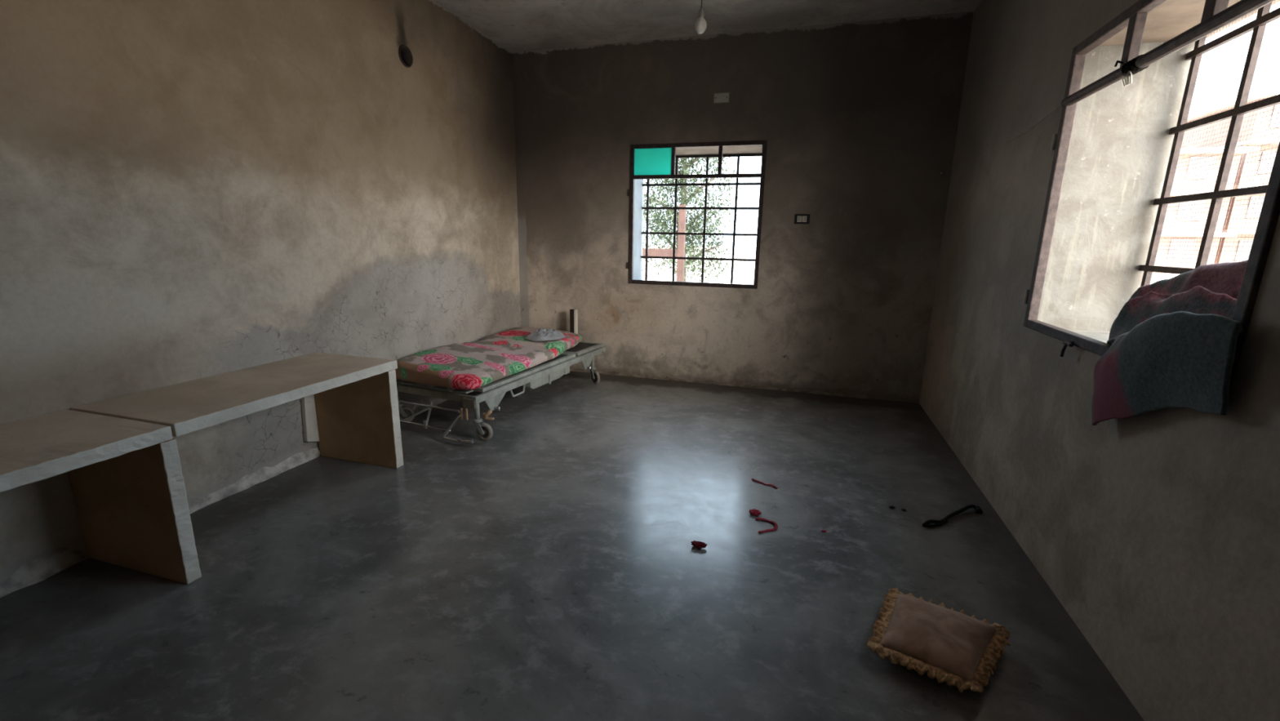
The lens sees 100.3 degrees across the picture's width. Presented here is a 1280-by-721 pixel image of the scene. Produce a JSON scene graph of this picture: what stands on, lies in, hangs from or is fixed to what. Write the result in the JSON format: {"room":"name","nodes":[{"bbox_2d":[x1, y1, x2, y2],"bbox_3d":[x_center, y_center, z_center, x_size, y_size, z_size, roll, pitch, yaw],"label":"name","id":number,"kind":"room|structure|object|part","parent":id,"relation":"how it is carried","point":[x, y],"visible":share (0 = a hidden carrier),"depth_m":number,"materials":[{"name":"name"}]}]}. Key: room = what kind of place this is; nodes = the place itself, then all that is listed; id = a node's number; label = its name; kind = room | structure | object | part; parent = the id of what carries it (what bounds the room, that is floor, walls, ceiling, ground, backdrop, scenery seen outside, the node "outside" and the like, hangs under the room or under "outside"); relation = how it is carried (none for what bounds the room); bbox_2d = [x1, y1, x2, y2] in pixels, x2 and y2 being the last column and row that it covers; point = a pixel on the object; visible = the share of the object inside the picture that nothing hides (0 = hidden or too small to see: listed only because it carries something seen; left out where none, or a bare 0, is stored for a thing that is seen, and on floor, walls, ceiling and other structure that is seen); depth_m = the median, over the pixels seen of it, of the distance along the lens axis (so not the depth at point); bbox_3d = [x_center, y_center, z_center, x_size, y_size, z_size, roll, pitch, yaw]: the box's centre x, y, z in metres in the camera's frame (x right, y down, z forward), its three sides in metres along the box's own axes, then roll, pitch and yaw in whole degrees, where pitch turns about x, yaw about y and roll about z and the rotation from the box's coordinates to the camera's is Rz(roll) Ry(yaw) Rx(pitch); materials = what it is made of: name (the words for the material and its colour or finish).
{"room":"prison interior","nodes":[
{"label":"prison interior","id":0,"kind":"room"},
{"bbox_2d":[0,0,520,582],"bbox_3d":[-2.441,-0.820,2.376,0.450,3.400,7.660,5,13,16],"label":"wall","id":1,"kind":"structure","parent":0,"point":[190,189],"depth_m":2.75,"materials":[{"name":"paint"}]},
{"bbox_2d":[0,388,461,597],"bbox_3d":[-2.053,0.584,3.230,0.051,0.108,4.900,5,13,16],"label":"baseboard","id":2,"kind":"structure","parent":1,"relation":"attached to","point":[35,571],"depth_m":2.66,"materials":[{"name":"paint"}]},
{"bbox_2d":[398,44,413,67],"bbox_3d":[-1.728,-2.177,3.829,0.128,0.144,0.144,5,13,16],"label":"flue collar","id":3,"kind":"object","parent":1,"relation":"attached to","point":[405,55],"visible":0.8,"depth_m":3.86,"materials":[{"name":"metal"}]},
{"bbox_2d":[0,368,1144,720],"bbox_3d":[-0.374,0.976,2.135,4.831,0.120,7.660,5,13,16],"label":"floor","id":4,"kind":"structure","parent":0,"point":[548,566],"depth_m":2.13,"materials":[{"name":"grey concrete"}]},
{"bbox_2d":[0,408,201,584],"bbox_3d":[-2.244,0.670,1.585,0.600,0.652,1.278,5,13,16],"label":"concrete bench","id":5,"kind":"object","parent":4,"relation":"on","point":[126,477],"visible":1,"depth_m":2.07,"materials":[{"name":"grey concrete"}]},
{"bbox_3d":[-2.068,0.570,2.163,0.599,0.598,0.054,5,13,16],"label":"panel","id":6,"kind":"part","parent":5,"relation":"part of","materials":[{"name":"concrete"}]},
{"bbox_2d":[71,351,403,468],"bbox_3d":[-1.889,0.414,2.737,0.600,0.655,1.187,5,13,16],"label":"concrete bench","id":7,"kind":"object","parent":4,"relation":"on","point":[349,403],"visible":0.98,"depth_m":2.88,"materials":[{"name":"grey concrete"}]},
{"bbox_3d":[-1.724,0.328,3.251,0.583,0.602,0.059,5,13,16],"label":"panel","id":8,"kind":"part","parent":7,"relation":"part of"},
{"bbox_2d":[395,308,606,443],"bbox_3d":[-1.073,0.012,4.537,0.908,0.672,2.079,6,14,22],"label":"hospital bed","id":9,"kind":"object","parent":4,"relation":"on","point":[492,397],"visible":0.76,"depth_m":3.93,"materials":[{"name":"grey metal"}]},
{"bbox_3d":[-1.450,-0.002,4.768,0.033,0.047,1.950,6,14,22],"label":"rail","id":10,"kind":"part","parent":9,"relation":"part of","materials":[{"name":"grey metal"}]},
{"bbox_3d":[-1.457,0.246,3.755,0.767,0.077,0.047,6,14,22],"label":"rail","id":11,"kind":"part","parent":9,"relation":"part of","materials":[{"name":"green metal"}]},
{"bbox_2d":[395,326,581,390],"bbox_3d":[-1.163,-0.094,4.558,0.898,0.166,1.905,6,14,22],"label":"mattress","id":12,"kind":"object","parent":9,"relation":"on","point":[468,366],"visible":0.91,"depth_m":4.00,"materials":[{"name":"multicoloured fabric"}]},
{"bbox_2d":[524,328,565,341],"bbox_3d":[-0.853,-0.247,4.822,0.308,0.091,0.361,6,14,22],"label":"cloth","id":13,"kind":"object","parent":12,"relation":"on","point":[540,335],"visible":1,"depth_m":4.75,"materials":[{"name":"grey fabric"}]},
{"bbox_3d":[-1.034,0.373,3.659,0.101,0.071,0.054,6,14,22],"label":"brake lever","id":14,"kind":"part","parent":9,"relation":"part of","materials":[{"name":"metal"}]},
{"bbox_3d":[-1.187,0.042,4.406,0.770,0.028,1.285,6,14,22],"label":"deck frame","id":15,"kind":"part","parent":9,"relation":"part of","materials":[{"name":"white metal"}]},
{"bbox_3d":[-1.188,0.040,4.409,0.695,0.010,1.230,6,14,22],"label":"deck panel","id":16,"kind":"part","parent":9,"relation":"part of","materials":[{"name":"grey metal"}]},
{"bbox_3d":[-0.737,0.078,4.475,0.033,0.047,1.955,6,14,22],"label":"rail","id":17,"kind":"part","parent":9,"relation":"part of","materials":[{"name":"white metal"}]},
{"bbox_3d":[-0.680,-0.339,5.409,0.050,0.360,0.035,6,14,22],"label":"head post","id":18,"kind":"part","parent":9,"relation":"part of","materials":[{"name":"beige metal"}]},
{"bbox_3d":[-0.820,-0.148,5.258,0.695,0.010,0.460,6,14,22],"label":"deck panel","id":19,"kind":"part","parent":9,"relation":"part of","materials":[{"name":"grey metal"}]},
{"bbox_3d":[-0.818,-0.147,5.258,0.770,0.028,0.520,6,14,22],"label":"deck frame","id":20,"kind":"part","parent":9,"relation":"part of","materials":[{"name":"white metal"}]},
{"bbox_2d":[690,540,706,549],"bbox_3d":[0.270,0.842,2.445,0.074,0.021,0.058,5,13,16],"label":"red tangle","id":21,"kind":"object","parent":4,"relation":"on","point":[700,544],"visible":1,"depth_m":2.43,"materials":[{"name":"red fabric"}]},
{"bbox_2d":[749,508,761,515],"bbox_3d":[0.595,0.782,2.751,0.057,0.020,0.058,-10,17,-41],"label":"red tangle","id":22,"kind":"object","parent":4,"relation":"on","point":[754,512],"visible":1,"depth_m":2.74,"materials":[{"name":"red fabric"}]},
{"bbox_2d":[751,478,777,488],"bbox_3d":[0.721,0.711,3.095,0.171,0.011,0.027,12,17,41],"label":"ribbon","id":23,"kind":"object","parent":4,"relation":"on","point":[753,479],"visible":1,"depth_m":3.09,"materials":[{"name":"fabric"}]},
{"bbox_2d":[755,517,777,533],"bbox_3d":[0.628,0.814,2.633,0.103,0.011,0.143,2,13,5],"label":"ribbon","id":24,"kind":"object","parent":4,"relation":"on","point":[775,528],"visible":1,"depth_m":2.63,"materials":[{"name":"red fabric"}]},
{"bbox_2d":[866,587,1010,692],"bbox_3d":[1.030,0.948,1.835,0.409,0.099,0.413,10,15,33],"label":"cushion","id":25,"kind":"object","parent":4,"relation":"on","point":[960,650],"visible":1,"depth_m":1.78,"materials":[{"name":"brown fabric"}]},
{"bbox_2d":[922,504,982,526],"bbox_3d":[1.606,0.801,2.749,0.431,0.037,0.064,-5,14,-24],"label":"strap","id":26,"kind":"object","parent":4,"relation":"on","point":[978,509],"visible":1,"depth_m":2.73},
{"bbox_2d":[432,0,982,52],"bbox_3d":[-0.197,-2.234,1.451,5.131,0.250,8.010,5,13,16],"label":"ceiling","id":27,"kind":"structure","parent":0,"point":[517,25],"depth_m":4.22,"materials":[{"name":"paint"}]},
{"bbox_2d":[694,0,706,34],"bbox_3d":[0.386,-2.290,3.328,0.078,0.453,0.078,5,13,16],"label":"light bulb","id":28,"kind":"object","parent":27,"relation":"hanging from","point":[700,24],"visible":1,"depth_m":3.34,"materials":[{"name":"grey glass"}]},
{"bbox_3d":[0.383,-2.113,3.368,0.078,0.090,0.078,5,13,16],"label":"bulb","id":29,"kind":"part","parent":28,"relation":"part of","materials":[{"name":"grey glass"}]},
{"bbox_2d":[512,11,973,403],"bbox_3d":[0.910,-1.369,5.071,4.381,3.400,0.460,5,13,16],"label":"wall","id":30,"kind":"structure","parent":0,"point":[858,121],"depth_m":4.77,"materials":[{"name":"paint"}]},
{"bbox_2d":[626,140,767,288],"bbox_3d":[0.549,-1.383,5.160,1.267,1.285,0.471,5,13,16],"label":"window","id":31,"kind":"structure","parent":30,"relation":"in","point":[648,161],"depth_m":5.18,"materials":[{"name":"brown metal"}]},
{"bbox_3d":[0.119,-1.849,4.972,0.361,0.237,0.004,5,13,16],"label":"pane","id":32,"kind":"part","parent":31,"relation":"part of","materials":[{"name":"teal glass"}]},
{"bbox_2d":[545,366,871,399],"bbox_3d":[0.496,0.196,5.287,3.321,0.048,0.029,5,13,16],"label":"baseboard","id":33,"kind":"structure","parent":30,"relation":"attached to","point":[615,373],"depth_m":5.19,"materials":[{"name":"paint"}]},
{"bbox_2d":[713,92,728,102],"bbox_3d":[0.713,-2.297,4.673,0.132,0.080,0.017,5,13,16],"label":"junction box","id":34,"kind":"object","parent":30,"relation":"attached to","point":[718,97],"visible":1,"depth_m":4.67,"materials":[{"name":"white plastic"}]},
{"bbox_2d":[794,213,809,223],"bbox_3d":[1.422,-1.241,4.688,0.130,0.084,0.018,5,13,16],"label":"wall socket","id":35,"kind":"object","parent":30,"relation":"attached to","point":[798,218],"visible":1,"depth_m":4.68,"materials":[{"name":"black plastic"}]},
{"bbox_2d":[796,215,801,222],"bbox_3d":[1.401,-1.242,4.690,0.039,0.052,0.006,5,13,16],"label":"outlet","id":36,"kind":"object","parent":35,"relation":"attached to","point":[798,217],"depth_m":4.69,"materials":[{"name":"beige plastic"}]},
{"bbox_2d":[801,215,807,222],"bbox_3d":[1.441,-1.239,4.678,0.039,0.052,0.006,5,13,16],"label":"outlet","id":37,"kind":"object","parent":35,"relation":"attached to","point":[804,218],"depth_m":4.68,"materials":[{"name":"beige plastic"}]},
{"bbox_2d":[919,0,1279,720],"bbox_3d":[1.682,-0.418,0.946,0.460,3.400,7.200,5,13,16],"label":"wall","id":38,"kind":"structure","parent":0,"point":[1157,533],"depth_m":2.31,"materials":[{"name":"paint"}]},
{"bbox_2d":[1001,104,1061,146],"bbox_3d":[2.034,-1.220,2.802,0.004,0.048,0.815,5,13,17],"label":"wire","id":39,"kind":"object","parent":38,"relation":"attached to","point":[1060,104],"visible":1,"depth_m":2.72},
{"bbox_2d":[1022,0,1279,395],"bbox_3d":[1.922,-0.599,1.838,0.488,1.303,1.371,5,13,16],"label":"window","id":40,"kind":"structure","parent":38,"relation":"in","point":[1216,15],"depth_m":2.04,"materials":[{"name":"brown metal"}]},
{"bbox_2d":[1091,259,1248,425],"bbox_3d":[1.737,-0.022,1.663,0.447,0.603,0.828,5,13,16],"label":"blanket","id":41,"kind":"object","parent":40,"relation":"on","point":[1173,342],"visible":0.9,"depth_m":1.57,"materials":[{"name":"fabric"}]},
{"label":"outside","id":42,"kind":"structure","parent":0,"visible":0},
{"bbox_2d":[641,245,1177,284],"bbox_3d":[-1.287,0.305,5.874,300.000,0.001,300.000,5,13,16],"label":"ground","id":43,"kind":"structure","parent":42,"point":[747,267],"depth_m":30.38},
{"bbox_2d":[642,204,686,281],"bbox_3d":[-0.091,-1.588,9.364,1.745,2.190,0.100,5,13,16],"label":"frame","id":44,"kind":"object","parent":43,"relation":"on","point":[682,221],"visible":0.26,"depth_m":9.05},
{"bbox_3d":[-0.090,-1.881,9.299,1.535,0.150,0.060,5,13,16],"label":"rail","id":45,"kind":"part","parent":44,"relation":"part of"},
{"bbox_3d":[0.692,-1.522,9.137,0.110,2.190,0.100,5,13,16],"label":"post","id":46,"kind":"part","parent":44,"relation":"part of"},
{"bbox_2d":[642,156,751,282],"bbox_3d":[0.959,-3.369,11.454,2.678,4.791,2.873,-3,13,-16],"label":"tree","id":47,"kind":"object","parent":43,"relation":"on","point":[691,225],"visible":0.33,"depth_m":11.16,"materials":[{"name":"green plant"}]},
{"bbox_2d":[1152,146,1260,273],"bbox_3d":[37.578,-10.497,38.768,4.200,7.920,9.200,5,13,16],"label":"apartment building","id":48,"kind":"structure","parent":43,"relation":"on","point":[1198,160],"depth_m":35.10,"materials":[{"name":"white concrete"}]},
{"bbox_2d":[1181,89,1279,263],"bbox_3d":[46.565,-12.073,38.319,11.800,11.520,10.200,5,13,16],"label":"apartment building","id":49,"kind":"structure","parent":43,"relation":"on","point":[1264,91],"depth_m":35.88,"materials":[{"name":"white concrete"}]}
]}

